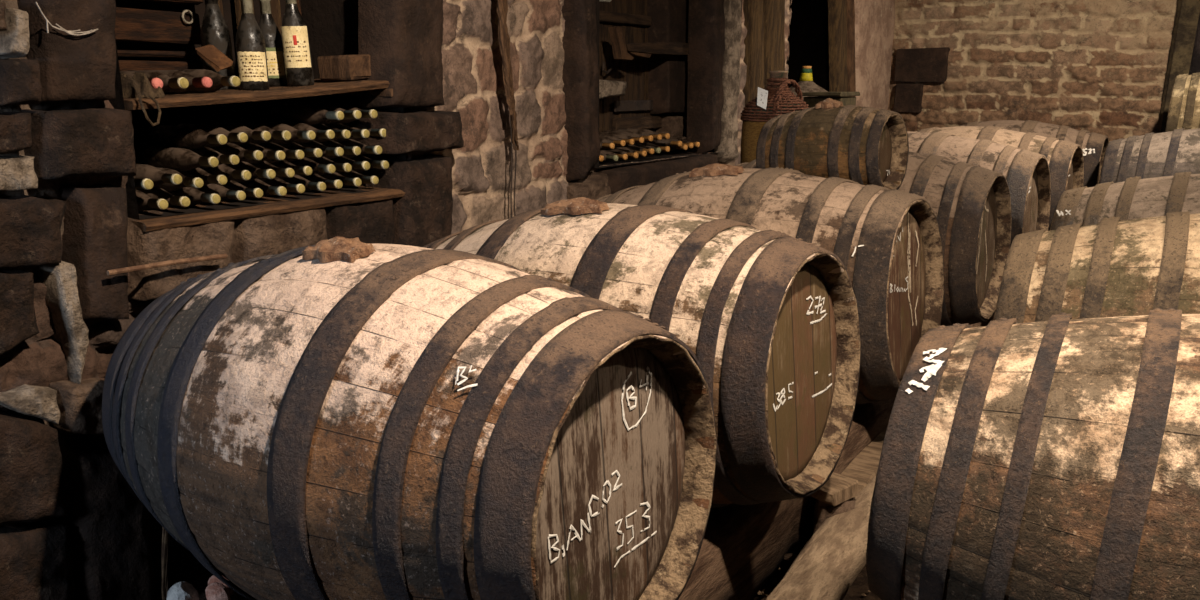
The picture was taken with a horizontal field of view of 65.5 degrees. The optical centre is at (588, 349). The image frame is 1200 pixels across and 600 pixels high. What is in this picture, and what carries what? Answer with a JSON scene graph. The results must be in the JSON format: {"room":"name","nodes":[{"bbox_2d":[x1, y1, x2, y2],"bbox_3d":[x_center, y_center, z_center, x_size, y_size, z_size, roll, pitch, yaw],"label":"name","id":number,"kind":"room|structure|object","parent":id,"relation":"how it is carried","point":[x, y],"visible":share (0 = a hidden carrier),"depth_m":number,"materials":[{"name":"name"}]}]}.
{"room":"wine cellar","nodes":[
{"label":"wine cellar","id":0,"kind":"room"},
{"bbox_2d":[0,0,894,599],"bbox_3d":[-0.365,-1.202,4.180,1.197,3.016,10.855,9,18,29],"label":"wall","id":1,"kind":"structure","parent":0,"point":[72,526],"depth_m":2.77,"materials":[{"name":"stone"}]},
{"bbox_2d":[35,2,97,35],"bbox_3d":[-1.169,-0.741,2.095,0.002,0.067,0.132,10,19,33],"label":"cobweb","id":2,"kind":"object","parent":1,"relation":"attached to","point":[47,21],"visible":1,"depth_m":2.09},
{"bbox_2d":[162,527,167,599],"bbox_3d":[-1.130,0.580,2.483,0.024,0.372,0.060,10,19,33],"label":"strand","id":3,"kind":"object","parent":1,"relation":"hanging from","point":[164,536],"visible":0.62,"depth_m":2.47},
{"bbox_2d":[107,254,226,275],"bbox_3d":[-1.060,-0.216,2.364,0.013,0.020,0.325,10,19,33],"label":"rod","id":4,"kind":"object","parent":1,"relation":"attached to","point":[219,256],"visible":1,"depth_m":2.35,"materials":[{"name":"wood"}]},
{"bbox_2d":[115,0,301,70],"bbox_3d":[-1.056,-1.143,3.042,0.053,0.477,1.189,10,19,33],"label":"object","id":5,"kind":"object","parent":1,"relation":"attached to","point":[131,25],"visible":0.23,"depth_m":2.75,"materials":[{"name":"wood"}]},
{"bbox_2d":[124,79,389,109],"bbox_3d":[-1.018,-0.763,2.759,0.416,0.080,0.946,10,19,33],"label":"wooden shelf","id":6,"kind":"object","parent":1,"relation":"attached to","point":[320,87],"visible":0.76,"depth_m":2.60,"materials":[{"name":"wood"}]},
{"bbox_2d":[120,71,162,88],"bbox_3d":[-1.213,-0.699,2.454,0.282,0.066,0.066,10,19,33],"label":"wine bottle","id":7,"kind":"object","parent":6,"relation":"on","point":[155,82],"visible":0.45,"depth_m":2.38,"materials":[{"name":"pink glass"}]},
{"bbox_2d":[120,72,165,97],"bbox_3d":[-1.168,-0.678,2.392,0.170,0.066,0.084,10,19,33],"label":"sacking","id":8,"kind":"object","parent":6,"relation":"on","point":[139,83],"visible":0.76,"depth_m":2.36,"materials":[{"name":"fabric"}]},
{"bbox_2d":[138,92,160,125],"bbox_3d":[-1.081,-0.594,2.306,0.017,0.083,0.067,7,17,23],"label":"loop","id":9,"kind":"object","parent":6,"relation":"hanging from","point":[143,93],"visible":1,"depth_m":2.29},
{"bbox_2d":[131,70,188,92],"bbox_3d":[-1.172,-0.717,2.512,0.282,0.066,0.066,10,19,33],"label":"wine bottle","id":10,"kind":"object","parent":6,"relation":"on","point":[169,83],"visible":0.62,"depth_m":2.46,"materials":[{"name":"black glass"}]},
{"bbox_2d":[152,70,212,93],"bbox_3d":[-1.132,-0.735,2.568,0.282,0.066,0.066,10,19,33],"label":"wine bottle","id":11,"kind":"object","parent":6,"relation":"on","point":[194,82],"visible":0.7,"depth_m":2.53,"materials":[{"name":"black glass"}]},
{"bbox_2d":[179,69,240,92],"bbox_3d":[-1.079,-0.754,2.626,0.282,0.066,0.066,10,19,33],"label":"wine bottle","id":12,"kind":"object","parent":6,"relation":"on","point":[219,81],"visible":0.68,"depth_m":2.59,"materials":[{"name":"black glass"}]},
{"bbox_2d":[195,45,232,71],"bbox_3d":[-1.057,-0.824,2.639,0.089,0.076,0.054,7,17,22],"label":"scrap","id":13,"kind":"object","parent":12,"relation":"on","point":[214,57],"visible":1,"depth_m":2.64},
{"bbox_2d":[200,0,235,89],"bbox_3d":[-1.096,-0.915,2.742,0.084,0.302,0.084,10,19,33],"label":"wine bottle","id":14,"kind":"object","parent":6,"relation":"on","point":[214,28],"visible":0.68,"depth_m":2.71,"materials":[{"name":"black glass"}]},
{"bbox_2d":[235,0,268,90],"bbox_3d":[-0.972,-0.879,2.681,0.084,0.264,0.083,10,19,33],"label":"wine bottle","id":15,"kind":"object","parent":6,"relation":"on","point":[250,44],"visible":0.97,"depth_m":2.66,"materials":[{"name":"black glass"}]},
{"bbox_2d":[259,0,286,86],"bbox_3d":[-0.978,-0.942,2.858,0.080,0.264,0.079,10,21,33],"label":"wine bottle","id":16,"kind":"object","parent":6,"relation":"on","point":[272,36],"visible":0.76,"depth_m":2.84,"materials":[{"name":"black glass"}]},
{"bbox_2d":[281,0,313,86],"bbox_3d":[-0.880,-0.942,2.805,0.082,0.294,0.089,6,17,21],"label":"wine bottle","id":17,"kind":"object","parent":6,"relation":"on","point":[294,32],"visible":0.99,"depth_m":2.79,"materials":[{"name":"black glass"}]},
{"bbox_2d":[317,54,370,80],"bbox_3d":[-0.770,-0.906,3.000,0.131,0.083,0.146,8,18,27],"label":"block","id":18,"kind":"object","parent":6,"relation":"on","point":[338,67],"visible":0.82,"depth_m":2.94,"materials":[{"name":"wood"}]},
{"bbox_2d":[129,185,405,231],"bbox_3d":[-1.020,-0.455,2.848,0.473,0.028,0.994,10,19,33],"label":"board","id":19,"kind":"object","parent":1,"relation":"on","point":[276,206],"visible":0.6,"depth_m":2.66,"materials":[{"name":"wood"}]},
{"bbox_2d":[136,190,167,211],"bbox_3d":[-1.215,-0.396,2.483,0.292,0.063,0.063,10,19,33],"label":"wine bottle","id":20,"kind":"object","parent":19,"relation":"on","point":[144,202],"visible":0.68,"depth_m":2.43,"materials":[{"name":"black glass"}]},
{"bbox_2d":[134,177,153,189],"bbox_3d":[-1.235,-0.441,2.444,0.292,0.062,0.062,10,19,33],"label":"wine bottle","id":21,"kind":"object","parent":20,"relation":"on","point":[147,184],"visible":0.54,"depth_m":2.37,"materials":[{"name":"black glass"}]},
{"bbox_2d":[136,187,189,209],"bbox_3d":[-1.179,-0.410,2.533,0.292,0.063,0.063,10,19,33],"label":"wine bottle","id":22,"kind":"object","parent":19,"relation":"on","point":[157,193],"visible":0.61,"depth_m":2.48,"materials":[{"name":"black glass"}]},
{"bbox_2d":[134,164,181,187],"bbox_3d":[-1.187,-0.464,2.503,0.292,0.063,0.063,10,19,33],"label":"wine bottle","id":23,"kind":"object","parent":22,"relation":"on","point":[143,171],"visible":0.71,"depth_m":2.46,"materials":[{"name":"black glass"}]},
{"bbox_2d":[167,187,220,206],"bbox_3d":[-1.125,-0.428,2.599,0.292,0.062,0.062,10,19,33],"label":"wine bottle","id":24,"kind":"object","parent":19,"relation":"on","point":[195,195],"visible":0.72,"depth_m":2.55,"materials":[{"name":"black glass"}]},
{"bbox_2d":[156,167,203,190],"bbox_3d":[-1.153,-0.464,2.556,0.292,0.063,0.063,10,19,33],"label":"wine bottle","id":25,"kind":"object","parent":24,"relation":"on","point":[196,182],"visible":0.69,"depth_m":2.51,"materials":[{"name":"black glass"}]},
{"bbox_2d":[178,168,226,186],"bbox_3d":[-1.120,-0.485,2.632,0.292,0.063,0.063,10,19,33],"label":"wine bottle","id":26,"kind":"object","parent":24,"relation":"on","point":[207,178],"visible":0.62,"depth_m":2.58,"materials":[{"name":"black glass"}]},
{"bbox_2d":[143,146,218,170],"bbox_3d":[-1.122,-0.524,2.578,0.292,0.063,0.063,10,19,33],"label":"wine bottle","id":27,"kind":"object","parent":26,"relation":"on","point":[178,159],"visible":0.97,"depth_m":2.56,"materials":[{"name":"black glass"}]},
{"bbox_2d":[189,147,238,168],"bbox_3d":[-1.088,-0.542,2.637,0.292,0.062,0.062,10,19,33],"label":"wine bottle","id":28,"kind":"object","parent":26,"relation":"on","point":[204,151],"visible":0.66,"depth_m":2.59,"materials":[{"name":"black glass"}]},
{"bbox_2d":[151,125,226,148],"bbox_3d":[-1.108,-0.589,2.600,0.292,0.063,0.063,10,19,33],"label":"wine bottle","id":29,"kind":"object","parent":28,"relation":"on","point":[186,137],"visible":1,"depth_m":2.58,"materials":[{"name":"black glass"}]},
{"bbox_2d":[197,184,245,203],"bbox_3d":[-1.083,-0.449,2.670,0.292,0.063,0.063,10,19,33],"label":"wine bottle","id":30,"kind":"object","parent":19,"relation":"on","point":[224,193],"visible":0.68,"depth_m":2.62,"materials":[{"name":"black glass"}]},
{"bbox_2d":[203,164,250,181],"bbox_3d":[-1.075,-0.509,2.690,0.292,0.063,0.063,10,19,33],"label":"wine bottle","id":31,"kind":"object","parent":30,"relation":"on","point":[222,169],"visible":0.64,"depth_m":2.64,"materials":[{"name":"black glass"}]},
{"bbox_2d":[222,180,262,200],"bbox_3d":[-1.056,-0.466,2.731,0.292,0.063,0.063,10,19,33],"label":"wine bottle","id":32,"kind":"object","parent":19,"relation":"on","point":[231,185],"visible":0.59,"depth_m":2.68,"materials":[{"name":"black glass"}]},
{"bbox_2d":[225,161,275,181],"bbox_3d":[-1.021,-0.521,2.735,0.292,0.063,0.063,10,19,33],"label":"wine bottle","id":33,"kind":"object","parent":32,"relation":"on","point":[255,172],"visible":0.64,"depth_m":2.69,"materials":[{"name":"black glass"}]},
{"bbox_2d":[209,143,262,161],"bbox_3d":[-1.044,-0.567,2.699,0.292,0.062,0.062,10,19,33],"label":"wine bottle","id":34,"kind":"object","parent":33,"relation":"on","point":[229,148],"visible":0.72,"depth_m":2.65,"materials":[{"name":"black glass"}]},
{"bbox_2d":[177,124,247,146],"bbox_3d":[-1.074,-0.609,2.661,0.292,0.063,0.063,10,19,33],"label":"wine bottle","id":35,"kind":"object","parent":34,"relation":"on","point":[242,137],"visible":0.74,"depth_m":2.62,"materials":[{"name":"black glass"}]},
{"bbox_2d":[238,143,284,163],"bbox_3d":[-0.999,-0.577,2.751,0.292,0.063,0.063,10,19,33],"label":"wine bottle","id":36,"kind":"object","parent":33,"relation":"on","point":[267,154],"visible":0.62,"depth_m":2.70,"materials":[{"name":"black glass"}]},
{"bbox_2d":[202,122,270,144],"bbox_3d":[-1.031,-0.627,2.723,0.292,0.063,0.063,10,20,33],"label":"wine bottle","id":37,"kind":"object","parent":36,"relation":"on","point":[252,135],"visible":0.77,"depth_m":2.68,"materials":[{"name":"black glass"}]},
{"bbox_2d":[238,179,286,198],"bbox_3d":[-1.003,-0.479,2.778,0.292,0.063,0.063,10,19,33],"label":"wine bottle","id":38,"kind":"object","parent":19,"relation":"on","point":[267,189],"visible":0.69,"depth_m":2.73,"materials":[{"name":"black glass"}]},
{"bbox_2d":[252,161,294,180],"bbox_3d":[-0.987,-0.536,2.798,0.292,0.063,0.063,10,19,33],"label":"wine bottle","id":39,"kind":"object","parent":38,"relation":"on","point":[283,172],"visible":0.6,"depth_m":2.74,"materials":[{"name":"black glass"}]},
{"bbox_2d":[263,177,304,195],"bbox_3d":[-0.970,-0.498,2.845,0.292,0.063,0.063,10,19,33],"label":"wine bottle","id":40,"kind":"object","parent":19,"relation":"on","point":[298,188],"visible":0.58,"depth_m":2.79,"materials":[{"name":"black glass"}]},
{"bbox_2d":[282,175,325,193],"bbox_3d":[-0.924,-0.515,2.903,0.292,0.063,0.063,10,19,33],"label":"wine bottle","id":41,"kind":"object","parent":19,"relation":"on","point":[296,179],"visible":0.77,"depth_m":2.85,"materials":[{"name":"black glass"}]},
{"bbox_2d":[271,160,311,178],"bbox_3d":[-0.955,-0.555,2.865,0.292,0.062,0.062,10,19,33],"label":"wine bottle","id":42,"kind":"object","parent":41,"relation":"on","point":[302,170],"visible":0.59,"depth_m":2.81,"materials":[{"name":"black glass"}]},
{"bbox_2d":[260,142,303,162],"bbox_3d":[-0.963,-0.593,2.814,0.292,0.063,0.063,10,19,33],"label":"wine bottle","id":43,"kind":"object","parent":42,"relation":"on","point":[295,154],"visible":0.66,"depth_m":2.77,"materials":[{"name":"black glass"}]},
{"bbox_2d":[225,122,290,144],"bbox_3d":[-0.993,-0.643,2.785,0.292,0.063,0.063,10,19,33],"label":"wine bottle","id":44,"kind":"object","parent":43,"relation":"on","point":[282,135],"visible":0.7,"depth_m":2.74,"materials":[{"name":"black glass"}]},
{"bbox_2d":[278,142,322,161],"bbox_3d":[-0.928,-0.611,2.877,0.292,0.063,0.063,10,18,33],"label":"wine bottle","id":45,"kind":"object","parent":42,"relation":"on","point":[308,152],"visible":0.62,"depth_m":2.82,"materials":[{"name":"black glass"}]},
{"bbox_2d":[249,122,315,143],"bbox_3d":[-0.934,-0.653,2.829,0.292,0.063,0.063,10,19,33],"label":"wine bottle","id":46,"kind":"object","parent":45,"relation":"on","point":[296,134],"visible":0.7,"depth_m":2.79,"materials":[{"name":"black glass"}]},
{"bbox_2d":[289,157,335,176],"bbox_3d":[-0.899,-0.571,2.916,0.292,0.063,0.063,10,19,33],"label":"wine bottle","id":47,"kind":"object","parent":41,"relation":"on","point":[316,167],"visible":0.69,"depth_m":2.87,"materials":[{"name":"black glass"}]},
{"bbox_2d":[303,173,342,191],"bbox_3d":[-0.890,-0.533,2.966,0.292,0.063,0.063,10,19,33],"label":"wine bottle","id":48,"kind":"object","parent":19,"relation":"on","point":[337,184],"visible":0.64,"depth_m":2.91,"materials":[{"name":"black glass"}]},
{"bbox_2d":[313,157,351,174],"bbox_3d":[-0.866,-0.588,2.982,0.292,0.062,0.062,10,19,33],"label":"wine bottle","id":49,"kind":"object","parent":48,"relation":"on","point":[346,167],"visible":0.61,"depth_m":2.92,"materials":[{"name":"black glass"}]},
{"bbox_2d":[297,141,343,159],"bbox_3d":[-0.878,-0.627,2.934,0.292,0.063,0.063,10,19,33],"label":"wine bottle","id":50,"kind":"object","parent":49,"relation":"on","point":[335,151],"visible":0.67,"depth_m":2.88,"materials":[{"name":"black glass"}]},
{"bbox_2d":[268,122,334,142],"bbox_3d":[-0.894,-0.670,2.892,0.292,0.063,0.063,10,19,33],"label":"wine bottle","id":51,"kind":"object","parent":50,"relation":"on","point":[328,134],"visible":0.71,"depth_m":2.85,"materials":[{"name":"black glass"}]},
{"bbox_2d":[271,104,343,124],"bbox_3d":[-0.871,-0.731,2.908,0.292,0.063,0.063,10,19,33],"label":"wine bottle","id":52,"kind":"object","parent":51,"relation":"on","point":[308,114],"visible":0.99,"depth_m":2.89,"materials":[{"name":"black glass"}]},
{"bbox_2d":[310,123,350,142],"bbox_3d":[-0.863,-0.686,2.956,0.292,0.063,0.063,10,19,33],"label":"wine bottle","id":53,"kind":"object","parent":50,"relation":"on","point":[345,134],"visible":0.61,"depth_m":2.91,"materials":[{"name":"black glass"}]},
{"bbox_2d":[295,103,361,123],"bbox_3d":[-0.831,-0.748,2.963,0.292,0.062,0.062,10,19,33],"label":"wine bottle","id":54,"kind":"object","parent":53,"relation":"on","point":[352,114],"visible":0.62,"depth_m":2.92,"materials":[{"name":"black glass"}]},
{"bbox_2d":[321,140,360,158],"bbox_3d":[-0.841,-0.643,2.996,0.292,0.063,0.063,10,19,33],"label":"wine bottle","id":55,"kind":"object","parent":49,"relation":"on","point":[350,150],"visible":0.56,"depth_m":2.94,"materials":[{"name":"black glass"}]},
{"bbox_2d":[320,172,361,189],"bbox_3d":[-0.847,-0.550,3.028,0.292,0.063,0.063,10,19,33],"label":"wine bottle","id":56,"kind":"object","parent":19,"relation":"on","point":[356,182],"visible":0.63,"depth_m":2.97,"materials":[{"name":"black glass"}]},
{"bbox_2d":[330,155,369,172],"bbox_3d":[-0.823,-0.606,3.043,0.292,0.062,0.062,10,19,33],"label":"wine bottle","id":57,"kind":"object","parent":56,"relation":"on","point":[364,165],"visible":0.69,"depth_m":2.99,"materials":[{"name":"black glass"}]},
{"bbox_2d":[339,170,378,186],"bbox_3d":[-0.806,-0.568,3.090,0.292,0.063,0.063,10,19,33],"label":"wine bottle","id":58,"kind":"object","parent":19,"relation":"on","point":[373,180],"visible":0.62,"depth_m":3.03,"materials":[{"name":"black glass"}]},
{"bbox_2d":[350,155,388,171],"bbox_3d":[-0.776,-0.621,3.105,0.292,0.063,0.063,10,19,33],"label":"wine bottle","id":59,"kind":"object","parent":58,"relation":"on","point":[383,164],"visible":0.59,"depth_m":3.05,"materials":[{"name":"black glass"}]},
{"bbox_2d":[338,139,381,157],"bbox_3d":[-0.786,-0.658,3.054,0.292,0.063,0.063,10,19,33],"label":"wine bottle","id":60,"kind":"object","parent":59,"relation":"on","point":[365,149],"visible":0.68,"depth_m":3.00,"materials":[{"name":"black glass"}]},
{"bbox_2d":[324,123,369,141],"bbox_3d":[-0.818,-0.700,3.013,0.292,0.062,0.062,10,19,33],"label":"wine bottle","id":61,"kind":"object","parent":60,"relation":"on","point":[364,133],"visible":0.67,"depth_m":2.97,"materials":[{"name":"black glass"}]},
{"bbox_2d":[341,122,385,140],"bbox_3d":[-0.774,-0.717,3.076,0.292,0.063,0.063,10,19,33],"label":"wine bottle","id":62,"kind":"object","parent":60,"relation":"on","point":[381,132],"visible":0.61,"depth_m":3.03,"materials":[{"name":"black glass"}]},
{"bbox_2d":[321,103,377,122],"bbox_3d":[-0.796,-0.767,3.029,0.292,0.063,0.063,10,19,33],"label":"wine bottle","id":63,"kind":"object","parent":62,"relation":"on","point":[372,113],"visible":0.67,"depth_m":2.99,"materials":[{"name":"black glass"}]},
{"bbox_2d":[338,88,392,96],"bbox_3d":[-0.714,-0.844,3.053,0.266,0.030,0.062,10,19,33],"label":"support","id":64,"kind":"object","parent":1,"relation":"attached to","point":[383,92],"visible":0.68,"depth_m":3.00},
{"bbox_2d":[497,0,518,217],"bbox_3d":[-0.297,-0.875,3.438,0.043,0.983,0.134,7,17,23],"label":"strand","id":65,"kind":"object","parent":1,"relation":"hanging from","point":[502,5],"visible":0.98,"depth_m":3.39,"materials":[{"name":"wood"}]},
{"bbox_2d":[600,149,627,161],"bbox_3d":[0.058,-0.899,4.333,0.282,0.062,0.062,10,19,33],"label":"wine bottle","id":66,"kind":"object","parent":1,"relation":"in","point":[620,156],"visible":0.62,"depth_m":4.28,"materials":[{"name":"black glass"}]},
{"bbox_2d":[599,136,625,145],"bbox_3d":[0.047,-0.955,4.300,0.282,0.062,0.062,10,19,33],"label":"wine bottle","id":67,"kind":"object","parent":66,"relation":"on","point":[603,139],"visible":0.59,"depth_m":4.25,"materials":[{"name":"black glass"}]},
{"bbox_2d":[603,148,638,159],"bbox_3d":[0.112,-0.922,4.409,0.282,0.062,0.062,10,19,33],"label":"wine bottle","id":68,"kind":"object","parent":1,"relation":"in","point":[615,150],"visible":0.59,"depth_m":4.36,"materials":[{"name":"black glass"}]},
{"bbox_2d":[599,0,661,131],"bbox_3d":[0.202,-1.498,4.601,0.083,1.007,0.715,10,19,33],"label":"plank door","id":69,"kind":"structure","parent":1,"relation":"in","point":[630,110],"depth_m":4.60,"materials":[{"name":"wood"}]},
{"bbox_2d":[615,146,646,156],"bbox_3d":[0.153,-0.943,4.467,0.282,0.062,0.062,10,19,33],"label":"wine bottle","id":70,"kind":"object","parent":1,"relation":"in","point":[641,153],"visible":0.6,"depth_m":4.42,"materials":[{"name":"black glass"}]},
{"bbox_2d":[599,132,643,142],"bbox_3d":[0.139,-0.998,4.429,0.282,0.061,0.061,10,19,33],"label":"wine bottle","id":71,"kind":"object","parent":70,"relation":"on","point":[620,135],"visible":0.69,"depth_m":4.39,"materials":[{"name":"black glass"}]},
{"bbox_2d":[624,144,653,153],"bbox_3d":[0.193,-0.965,4.521,0.282,0.062,0.062,10,19,33],"label":"wine bottle","id":72,"kind":"object","parent":1,"relation":"in","point":[633,147],"visible":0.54,"depth_m":4.47,"materials":[{"name":"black glass"}]},
{"bbox_2d":[602,130,652,140],"bbox_3d":[0.186,-1.020,4.495,0.282,0.062,0.062,10,19,33],"label":"wine bottle","id":73,"kind":"object","parent":72,"relation":"on","point":[632,134],"visible":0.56,"depth_m":4.45,"materials":[{"name":"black glass"}]},
{"bbox_2d":[633,143,660,152],"bbox_3d":[0.229,-0.980,4.572,0.282,0.061,0.061,10,19,33],"label":"wine bottle","id":74,"kind":"object","parent":1,"relation":"in","point":[656,150],"visible":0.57,"depth_m":4.52,"materials":[{"name":"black glass"}]},
{"bbox_2d":[612,129,661,139],"bbox_3d":[0.233,-1.041,4.561,0.282,0.062,0.062,10,19,33],"label":"wine bottle","id":75,"kind":"object","parent":74,"relation":"on","point":[659,136],"visible":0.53,"depth_m":4.52,"materials":[{"name":"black glass"}]},
{"bbox_2d":[608,27,688,59],"bbox_3d":[0.377,-1.500,4.618,0.050,0.142,0.964,10,19,33],"label":"wooden bracket arm","id":76,"kind":"object","parent":1,"relation":"attached to","point":[621,50],"visible":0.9,"depth_m":4.40},
{"bbox_2d":[647,139,681,146],"bbox_3d":[0.348,-1.049,4.736,0.282,0.062,0.062,10,19,33],"label":"wine bottle","id":77,"kind":"object","parent":1,"relation":"on","point":[663,142],"visible":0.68,"depth_m":4.69,"materials":[{"name":"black glass"}]},
{"bbox_3d":[1.640,-1.472,7.263,0.374,0.392,0.366,10,19,33],"label":"plinth","id":78,"kind":"object","parent":1,"relation":"in","visible":0},
{"bbox_2d":[790,66,827,98],"bbox_3d":[1.650,-1.896,7.103,0.372,0.505,0.372,10,19,33],"label":"bottle","id":79,"kind":"object","parent":78,"relation":"on","point":[806,83],"visible":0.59,"depth_m":7.01,"materials":[{"name":"glass"}]},
{"bbox_2d":[156,545,881,599],"bbox_3d":[1.781,0.608,2.990,5.285,0.030,10.535,10,19,33],"label":"floor","id":80,"kind":"structure","parent":0,"point":[860,586],"depth_m":2.69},
{"bbox_2d":[740,71,808,162],"bbox_3d":[1.047,-1.276,5.201,0.394,0.533,0.395,9,18,28],"label":"wicker demijohn","id":81,"kind":"object","parent":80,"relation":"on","point":[780,100],"visible":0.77,"depth_m":5.09,"materials":[{"name":"brown wicker"}]},
{"bbox_2d":[757,84,769,108],"bbox_3d":[0.959,-1.366,5.047,0.060,0.130,0.084,10,19,33],"label":"paper tag","id":82,"kind":"object","parent":81,"relation":"attached to","point":[762,95],"visible":1,"depth_m":5.02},
{"bbox_2d":[766,476,875,599],"bbox_3d":[0.713,0.608,2.683,0.177,0.177,1.304,9,18,29],"label":"wooden beam","id":83,"kind":"structure","parent":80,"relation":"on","point":[829,563],"depth_m":2.57,"materials":[{"name":"wood"}]},
{"bbox_2d":[802,92,859,107],"bbox_3d":[1.629,-1.124,6.475,0.304,1.282,0.385,10,19,33],"label":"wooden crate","id":84,"kind":"object","parent":80,"relation":"on","point":[817,97],"visible":0.06,"depth_m":6.22,"materials":[{"name":"wood"}]},
{"bbox_2d":[813,497,855,533],"bbox_3d":[0.761,0.530,2.891,0.120,0.190,0.140,5,17,16],"label":"support stone","id":85,"kind":"object","parent":80,"relation":"on","point":[822,511],"visible":0.3,"depth_m":2.83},
{"bbox_2d":[810,473,857,505],"bbox_3d":[0.744,0.425,2.857,0.136,0.049,0.121,-14,21,-40],"label":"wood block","id":86,"kind":"object","parent":85,"relation":"on","point":[838,488],"visible":0.62,"depth_m":2.81,"materials":[{"name":"wood"}]},
{"bbox_2d":[678,312,994,599],"bbox_3d":[1.621,0.037,4.418,0.248,0.314,7.440,10,19,33],"label":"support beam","id":87,"kind":"structure","parent":80,"relation":"on","point":[743,549],"depth_m":2.59,"materials":[{"name":"brown wood"}]},
{"bbox_2d":[102,236,716,599],"bbox_3d":[-0.419,0.176,1.982,1.272,0.851,0.822,11,19,34],"label":"wine barrel","id":88,"kind":"object","parent":87,"relation":"on","point":[336,418],"visible":1,"depth_m":1.60,"materials":[{"name":"brown wood"}]},
{"bbox_2d":[423,197,860,507],"bbox_3d":[0.047,0.001,2.695,1.341,0.887,0.853,11,19,34],"label":"wine barrel","id":89,"kind":"object","parent":87,"relation":"on","point":[770,319],"visible":0.48,"depth_m":2.29,"materials":[{"name":"brown wood"}]},
{"bbox_2d":[595,163,943,403],"bbox_3d":[0.546,-0.229,3.531,1.435,0.944,0.910,11,19,34],"label":"wine barrel","id":90,"kind":"object","parent":87,"relation":"on","point":[888,242],"visible":0.47,"depth_m":3.11,"materials":[{"name":"brown wood"}]},
{"bbox_2d":[733,151,1011,325],"bbox_3d":[1.224,-0.519,4.471,1.396,0.905,0.900,11,19,34],"label":"wine barrel","id":91,"kind":"object","parent":87,"relation":"on","point":[970,203],"visible":0.33,"depth_m":3.96,"materials":[{"name":"brown wood"}]},
{"bbox_2d":[756,98,908,189],"bbox_3d":[0.994,-0.809,3.806,0.540,0.419,0.385,13,20,37],"label":"wine keg","id":92,"kind":"object","parent":91,"relation":"on","point":[862,145],"visible":0.67,"depth_m":3.67,"materials":[{"name":"brown wood"}]},
{"bbox_2d":[907,131,1050,246],"bbox_3d":[1.765,-0.749,5.267,1.454,0.938,0.936,12,20,36],"label":"wine barrel","id":93,"kind":"object","parent":87,"relation":"on","point":[1027,173],"visible":0.2,"depth_m":4.82,"materials":[{"name":"brown wood"}]},
{"bbox_2d":[915,126,1083,230],"bbox_3d":[2.441,-1.006,6.178,1.430,0.930,0.922,11,19,34],"label":"wine barrel","id":94,"kind":"object","parent":87,"relation":"on","point":[1065,160],"visible":0.24,"depth_m":5.72,"materials":[{"name":"brown wood"}]},
{"bbox_2d":[956,120,1108,187],"bbox_3d":[3.147,-1.283,7.141,1.427,0.926,0.921,11,19,33],"label":"wine barrel","id":95,"kind":"object","parent":87,"relation":"on","point":[1093,145],"visible":0.2,"depth_m":6.67,"materials":[{"name":"brown wood"}]},
{"bbox_3d":[-0.930,0.698,2.319,0.205,0.165,0.209,1,16,3],"label":"rubble stone","id":96,"kind":"object","parent":80,"relation":"on","visible":0},
{"bbox_2d":[166,581,198,599],"bbox_3d":[-0.982,0.604,2.249,0.073,0.082,0.072,10,19,33],"label":"rubble stone","id":97,"kind":"object","parent":96,"relation":"on","point":[183,590],"visible":1,"depth_m":2.23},
{"bbox_2d":[205,582,230,599],"bbox_3d":[-0.894,0.600,2.254,0.054,0.072,0.065,-7,17,-24],"label":"rubble stone","id":98,"kind":"object","parent":96,"relation":"on","point":[214,591],"visible":1,"depth_m":2.23,"materials":[{"name":"pink stone"}]},
{"bbox_3d":[1.756,0.455,3.124,0.184,0.216,3.840,10,19,33],"label":"support beam","id":99,"kind":"structure","parent":80,"relation":"on","visible":0},
{"bbox_2d":[866,308,1199,599],"bbox_3d":[1.217,0.356,1.704,1.276,0.824,0.824,9,18,30],"label":"wine barrel","id":100,"kind":"object","parent":99,"relation":"on","point":[1058,458],"visible":1,"depth_m":1.60,"materials":[{"name":"brown wood"}]},
{"bbox_2d":[993,211,1199,322],"bbox_3d":[1.937,0.032,2.769,1.339,0.887,0.866,10,19,29],"label":"wine barrel","id":101,"kind":"object","parent":99,"relation":"on","point":[1112,267],"visible":0.4,"depth_m":2.68,"materials":[{"name":"brown wood"}]},
{"bbox_2d":[1050,172,1199,230],"bbox_3d":[2.685,-0.295,3.906,1.362,0.900,0.883,11,19,32],"label":"wine barrel","id":102,"kind":"object","parent":99,"relation":"on","point":[1135,197],"visible":0.32,"depth_m":3.88,"materials":[{"name":"brown wood"}]},
{"bbox_3d":[3.785,-0.543,6.334,0.156,0.383,0.780,10,19,33],"label":"support beam","id":103,"kind":"structure","parent":80,"relation":"on","visible":0},
{"bbox_2d":[1099,128,1199,183],"bbox_3d":[3.983,-1.036,6.023,1.177,0.777,0.767,11,19,32],"label":"wine barrel","id":104,"kind":"object","parent":103,"relation":"on","point":[1149,155],"visible":0.43,"depth_m":5.93,"materials":[{"name":"brown wood"}]},
{"bbox_3d":[0.941,0.477,3.195,0.140,0.116,0.214,6,17,22],"label":"support stone","id":105,"kind":"object","parent":80,"relation":"on","visible":0},
{"bbox_2d":[840,432,885,497],"bbox_3d":[0.956,0.399,3.186,0.100,0.038,0.621,10,18,30],"label":"board","id":106,"kind":"object","parent":105,"relation":"on","point":[864,467],"visible":0.32,"depth_m":3.15,"materials":[{"name":"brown wood"}]},
{"bbox_3d":[4.337,-0.899,6.628,0.130,0.889,0.226,10,19,33],"label":"block","id":107,"kind":"object","parent":80,"relation":"on","visible":0},
{"bbox_2d":[1165,72,1199,131],"bbox_3d":[4.505,-1.561,6.233,1.054,0.617,0.617,10,19,33],"label":"wine barrel","id":108,"kind":"object","parent":107,"relation":"on","point":[1184,107],"visible":0.67,"depth_m":6.26,"materials":[{"name":"brown wood"}]},
{"bbox_2d":[887,0,1199,141],"bbox_3d":[4.705,-1.961,6.678,5.240,2.921,0.185,10,19,33],"label":"wall","id":109,"kind":"structure","parent":0,"point":[1110,68],"depth_m":7.40,"materials":[{"name":"brick"}]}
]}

